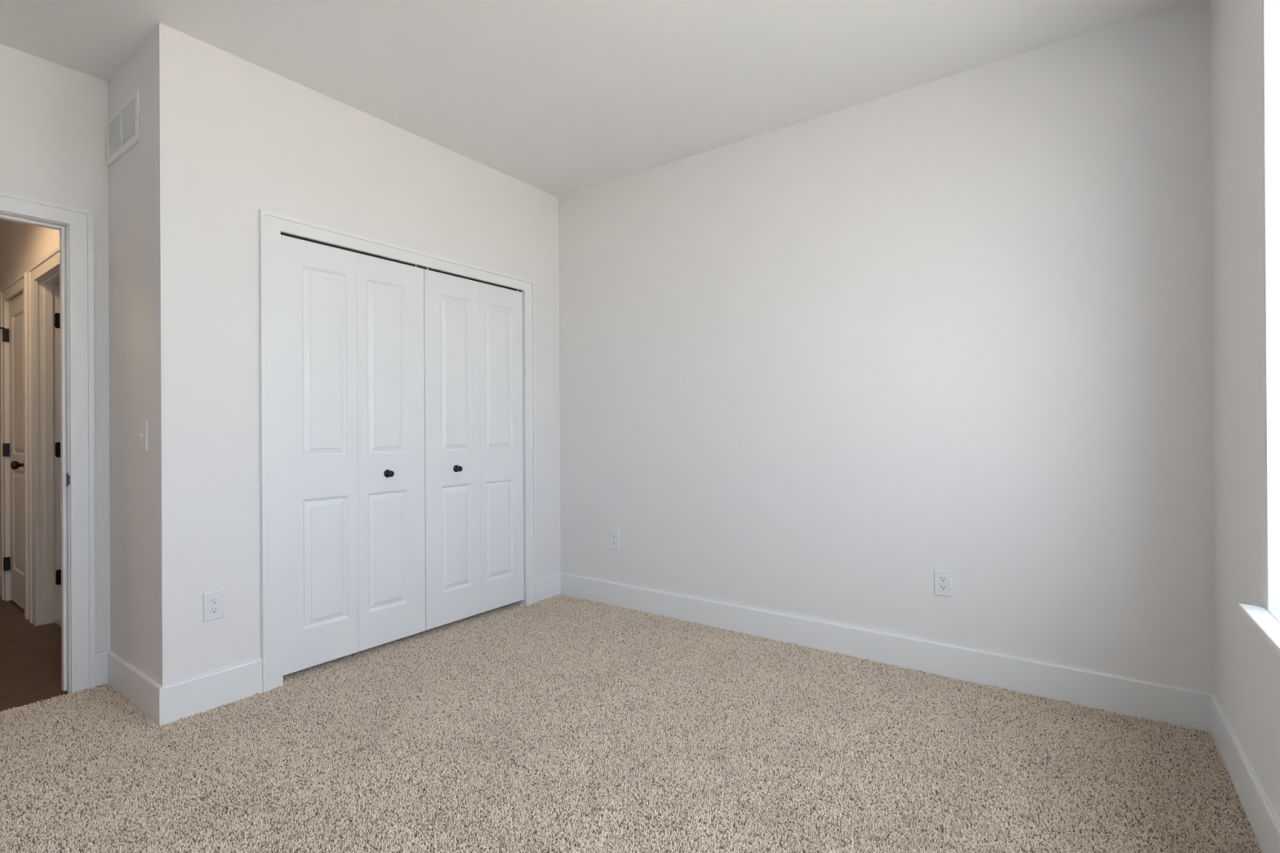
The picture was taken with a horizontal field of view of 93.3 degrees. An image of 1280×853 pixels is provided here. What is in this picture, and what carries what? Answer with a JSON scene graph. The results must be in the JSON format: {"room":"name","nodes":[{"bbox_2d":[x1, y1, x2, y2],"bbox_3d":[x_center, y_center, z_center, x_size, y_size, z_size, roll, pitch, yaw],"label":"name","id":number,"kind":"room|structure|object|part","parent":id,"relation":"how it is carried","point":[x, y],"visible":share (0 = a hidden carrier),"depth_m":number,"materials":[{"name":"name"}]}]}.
{"room":"empty bedroom","nodes":[
{"label":"empty bedroom","id":0,"kind":"room"},
{"bbox_2d":[0,595,67,711],"bbox_3d":[-4.341,1.209,3.449,3.916,0.048,1.265,0,0,36],"label":"floor","id":1,"kind":"structure","parent":0,"point":[30,655],"depth_m":3.05,"materials":[{"name":"brown wood"}]},
{"bbox_2d":[54,619,61,626],"bbox_3d":[-3.197,1.191,3.416,0.810,0.051,0.020,0,0,36],"label":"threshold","id":2,"kind":"object","parent":1,"relation":"on","point":[58,622],"visible":0.21,"depth_m":3.61,"materials":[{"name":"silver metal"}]},
{"bbox_2d":[0,44,110,653],"bbox_3d":[-2.914,-0.181,2.191,0.115,2.790,1.501,0,0,36],"label":"wall","id":3,"kind":"structure","parent":0,"point":[54,117],"depth_m":2.68,"materials":[{"name":"white paint"}]},
{"bbox_2d":[0,191,95,693],"bbox_3d":[-2.792,0.125,2.357,0.163,2.176,0.974,0,0,36],"label":"door frame","id":4,"kind":"structure","parent":3,"relation":"attached to","point":[74,224],"depth_m":2.67,"materials":[{"name":"white paint"}]},
{"bbox_3d":[-2.517,0.234,2.660,0.036,0.061,0.004,0,0,36],"label":"strike plate","id":5,"kind":"part","parent":4,"relation":"part of","materials":[{"name":"black metal"}]},
{"bbox_2d":[95,649,111,686],"bbox_3d":[-2.855,1.099,2.152,0.014,0.152,1.501,0,0,36],"label":"baseboard","id":6,"kind":"structure","parent":3,"relation":"attached to","point":[101,658],"depth_m":2.73,"materials":[{"name":"white paint"}]},
{"bbox_2d":[0,34,152,679],"bbox_3d":[-3.752,-0.175,3.792,4.485,2.790,0.115,0,0,36],"label":"wall","id":7,"kind":"structure","parent":0,"point":[129,175],"depth_m":2.60,"materials":[{"name":"white paint"}]},
{"bbox_2d":[0,572,1,596],"bbox_3d":[-4.986,1.114,4.607,1.515,0.152,0.014,0,0,36],"label":"baseboard","id":8,"kind":"structure","parent":7,"relation":"attached to","point":[0,572],"depth_m":4.23,"materials":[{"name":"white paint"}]},
{"bbox_2d":[0,293,24,609],"bbox_3d":[-4.091,0.159,3.950,0.646,2.028,0.105,0,0,36],"label":"door","id":9,"kind":"structure","parent":7,"relation":"in","point":[15,563],"depth_m":3.99,"materials":[{"name":"white paint"}]},
{"bbox_3d":[-3.889,0.241,3.783,0.066,0.066,0.070,0,0,36],"label":"knob","id":10,"kind":"part","parent":9,"relation":"part of","materials":[{"name":"black metal"}]},
{"bbox_2d":[0,246,61,626],"bbox_3d":[-3.574,0.115,3.650,1.907,2.132,0.139,0,0,36],"label":"door frame","id":11,"kind":"structure","parent":7,"relation":"attached to","point":[43,330],"depth_m":3.63,"materials":[{"name":"white paint"}]},
{"bbox_2d":[106,88,140,167],"bbox_3d":[-2.255,-1.290,2.631,0.444,0.211,0.010,0,0,36],"label":"air vent","id":12,"kind":"object","parent":7,"relation":"in","point":[122,127],"visible":1,"depth_m":2.62,"materials":[{"name":"white metal"}]},
{"bbox_2d":[107,650,164,725],"bbox_3d":[-2.137,1.095,2.550,0.684,0.152,0.014,0,0,36],"label":"baseboard","id":13,"kind":"structure","parent":7,"relation":"attached to","point":[147,695],"depth_m":2.50,"materials":[{"name":"white paint"}]},
{"bbox_2d":[138,421,147,450],"bbox_3d":[-2.040,0.039,2.475,0.084,0.118,0.018,0,0,36],"label":"light switch","id":14,"kind":"object","parent":7,"relation":"attached to","point":[143,434],"visible":1,"depth_m":2.47,"materials":[{"name":"white plastic"}]},
{"bbox_2d":[149,22,560,686],"bbox_3d":[-1.262,-0.190,3.311,0.115,2.790,2.249,0,0,36],"label":"wall","id":15,"kind":"structure","parent":0,"point":[233,138],"depth_m":2.59,"materials":[{"name":"white paint"}]},
{"bbox_2d":[203,589,224,622],"bbox_3d":[-1.764,0.741,2.503,0.008,0.118,0.074,0,0,36],"label":"wall outlet","id":16,"kind":"object","parent":15,"relation":"attached to","point":[213,601],"visible":1,"depth_m":2.50,"materials":[{"name":"white plastic"}]},
{"bbox_2d":[208,596,218,604],"bbox_3d":[-1.762,0.721,2.501,0.002,0.028,0.034,0,0,36],"label":"receptacle","id":17,"kind":"object","parent":16,"relation":"attached to","point":[212,600],"depth_m":2.50,"materials":[{"name":"white plastic"}]},
{"bbox_2d":[209,606,218,613],"bbox_3d":[-1.761,0.760,2.501,0.002,0.028,0.034,0,0,36],"label":"receptacle","id":18,"kind":"object","parent":16,"relation":"attached to","point":[213,610],"depth_m":2.50,"materials":[{"name":"white plastic"}]},
{"bbox_2d":[280,235,425,675],"bbox_3d":[-1.398,0.122,3.020,0.078,2.002,0.745,0,0,36],"label":"door","id":19,"kind":"structure","parent":15,"relation":"in","point":[353,337],"depth_m":2.98,"materials":[{"name":"white paint"}]},
{"bbox_3d":[-1.528,0.129,2.878,0.034,1.990,0.362,0,0,36],"label":"panel","id":20,"kind":"part","parent":19,"relation":"part of","materials":[{"name":"white paint"}]},
{"bbox_3d":[-1.296,0.244,3.132,0.044,0.041,0.041,0,0,36],"label":"knob","id":21,"kind":"part","parent":19,"relation":"part of","materials":[{"name":"black metal"}]},
{"bbox_3d":[-1.310,0.128,3.180,0.034,1.990,0.382,0,0,36],"label":"panel","id":22,"kind":"part","parent":19,"relation":"part of","materials":[{"name":"white paint"}]},
{"bbox_2d":[163,573,560,724],"bbox_3d":[-1.207,1.091,3.266,0.014,0.152,2.235,0,0,36],"label":"baseboard","id":23,"kind":"structure","parent":15,"relation":"attached to","point":[184,699],"depth_m":2.51,"materials":[{"name":"white paint"}]},
{"bbox_2d":[258,208,537,693],"bbox_3d":[-1.222,0.127,3.344,0.139,2.156,1.646,0,0,36],"label":"door frame","id":24,"kind":"structure","parent":15,"relation":"attached to","point":[272,225],"depth_m":2.70,"materials":[{"name":"white paint"}]},
{"bbox_2d":[423,267,524,630],"bbox_3d":[-0.965,0.120,3.620,0.078,2.002,0.728,0,0,36],"label":"door","id":25,"kind":"structure","parent":15,"relation":"in","point":[473,330],"depth_m":3.59,"materials":[{"name":"white paint"}]},
{"bbox_3d":[-1.086,0.127,3.490,0.034,1.990,0.375,0,0,36],"label":"panel","id":26,"kind":"part","parent":25,"relation":"part of","materials":[{"name":"white paint"}]},
{"bbox_3d":[-1.044,0.243,3.480,0.044,0.041,0.041,0,0,36],"label":"knob","id":27,"kind":"part","parent":25,"relation":"part of","materials":[{"name":"black metal"}]},
{"bbox_3d":[-0.873,0.126,3.785,0.034,1.990,0.352,0,0,36],"label":"panel","id":28,"kind":"part","parent":25,"relation":"part of","materials":[{"name":"white paint"}]},
{"bbox_2d":[0,0,1192,197],"bbox_3d":[-2.120,-1.630,3.000,8.275,0.100,3.990,0,0,36],"label":"ceiling","id":29,"kind":"structure","parent":0,"point":[558,98],"depth_m":2.57,"materials":[{"name":"white paint"}]},
{"bbox_2d":[0,594,1262,852],"bbox_3d":[-0.591,1.184,1.905,4.025,0.051,3.750,0,0,36],"label":"floor","id":30,"kind":"structure","parent":0,"point":[561,723],"depth_m":2.09,"materials":[{"name":"beige carpet"}]},
{"bbox_2d":[558,0,1214,693],"bbox_3d":[0.623,-0.201,3.411,4.325,2.790,0.120,0,0,36],"label":"wall","id":31,"kind":"structure","parent":0,"point":[817,368],"depth_m":2.81,"materials":[{"name":"white paint"}]},
{"bbox_2d":[609,529,619,549],"bbox_3d":[-0.166,0.732,3.904,0.074,0.118,0.008,0,0,36],"label":"wall outlet","id":32,"kind":"object","parent":31,"relation":"attached to","point":[614,535],"visible":1,"depth_m":3.90,"materials":[{"name":"white plastic"}]},
{"bbox_2d":[560,572,1215,733],"bbox_3d":[0.790,1.079,3.212,3.315,0.152,0.014,0,0,36],"label":"baseboard","id":33,"kind":"structure","parent":31,"relation":"attached to","point":[1185,708],"depth_m":2.79,"materials":[{"name":"white paint"}]},
{"bbox_2d":[933,568,952,596],"bbox_3d":[1.393,0.720,2.778,0.074,0.118,0.008,0,0,36],"label":"wall outlet","id":34,"kind":"object","parent":31,"relation":"attached to","point":[943,579],"visible":1,"depth_m":2.77,"materials":[{"name":"white plastic"}]},
{"bbox_2d":[938,575,946,582],"bbox_3d":[1.392,0.700,2.776,0.034,0.028,0.002,0,0,36],"label":"receptacle","id":35,"kind":"object","parent":34,"relation":"attached to","point":[941,578],"depth_m":2.78,"materials":[{"name":"white plastic"}]},
{"bbox_2d":[938,584,946,591],"bbox_3d":[1.392,0.739,2.776,0.034,0.028,0.002,0,0,36],"label":"receptacle","id":36,"kind":"object","parent":34,"relation":"attached to","point":[941,587],"depth_m":2.78,"materials":[{"name":"white plastic"}]},
{"bbox_2d":[1209,0,1279,819],"bbox_3d":[1.138,-0.207,0.652,0.260,2.790,3.750,0,0,36],"label":"wall","id":37,"kind":"structure","parent":0,"point":[1247,669],"depth_m":1.86,"materials":[{"name":"white paint"}]},
{"bbox_2d":[1210,694,1279,852],"bbox_3d":[1.030,1.074,0.725,0.014,0.152,3.736,0,0,36],"label":"baseboard","id":38,"kind":"structure","parent":37,"relation":"attached to","point":[1264,822],"depth_m":1.78,"materials":[{"name":"white paint"}]},
{"bbox_2d":[1238,0,1279,657],"bbox_3d":[0.992,-0.326,0.492,0.309,1.791,2.720,0,0,36],"label":"window","id":39,"kind":"structure","parent":37,"relation":"in","point":[1268,627],"depth_m":1.61,"materials":[{"name":"white paint"}]},
{"bbox_3d":[0.997,0.503,0.491,0.309,0.019,2.720,0,0,36],"label":"sill","id":40,"kind":"part","parent":39,"relation":"part of","materials":[{"name":"white paint"}]}
]}

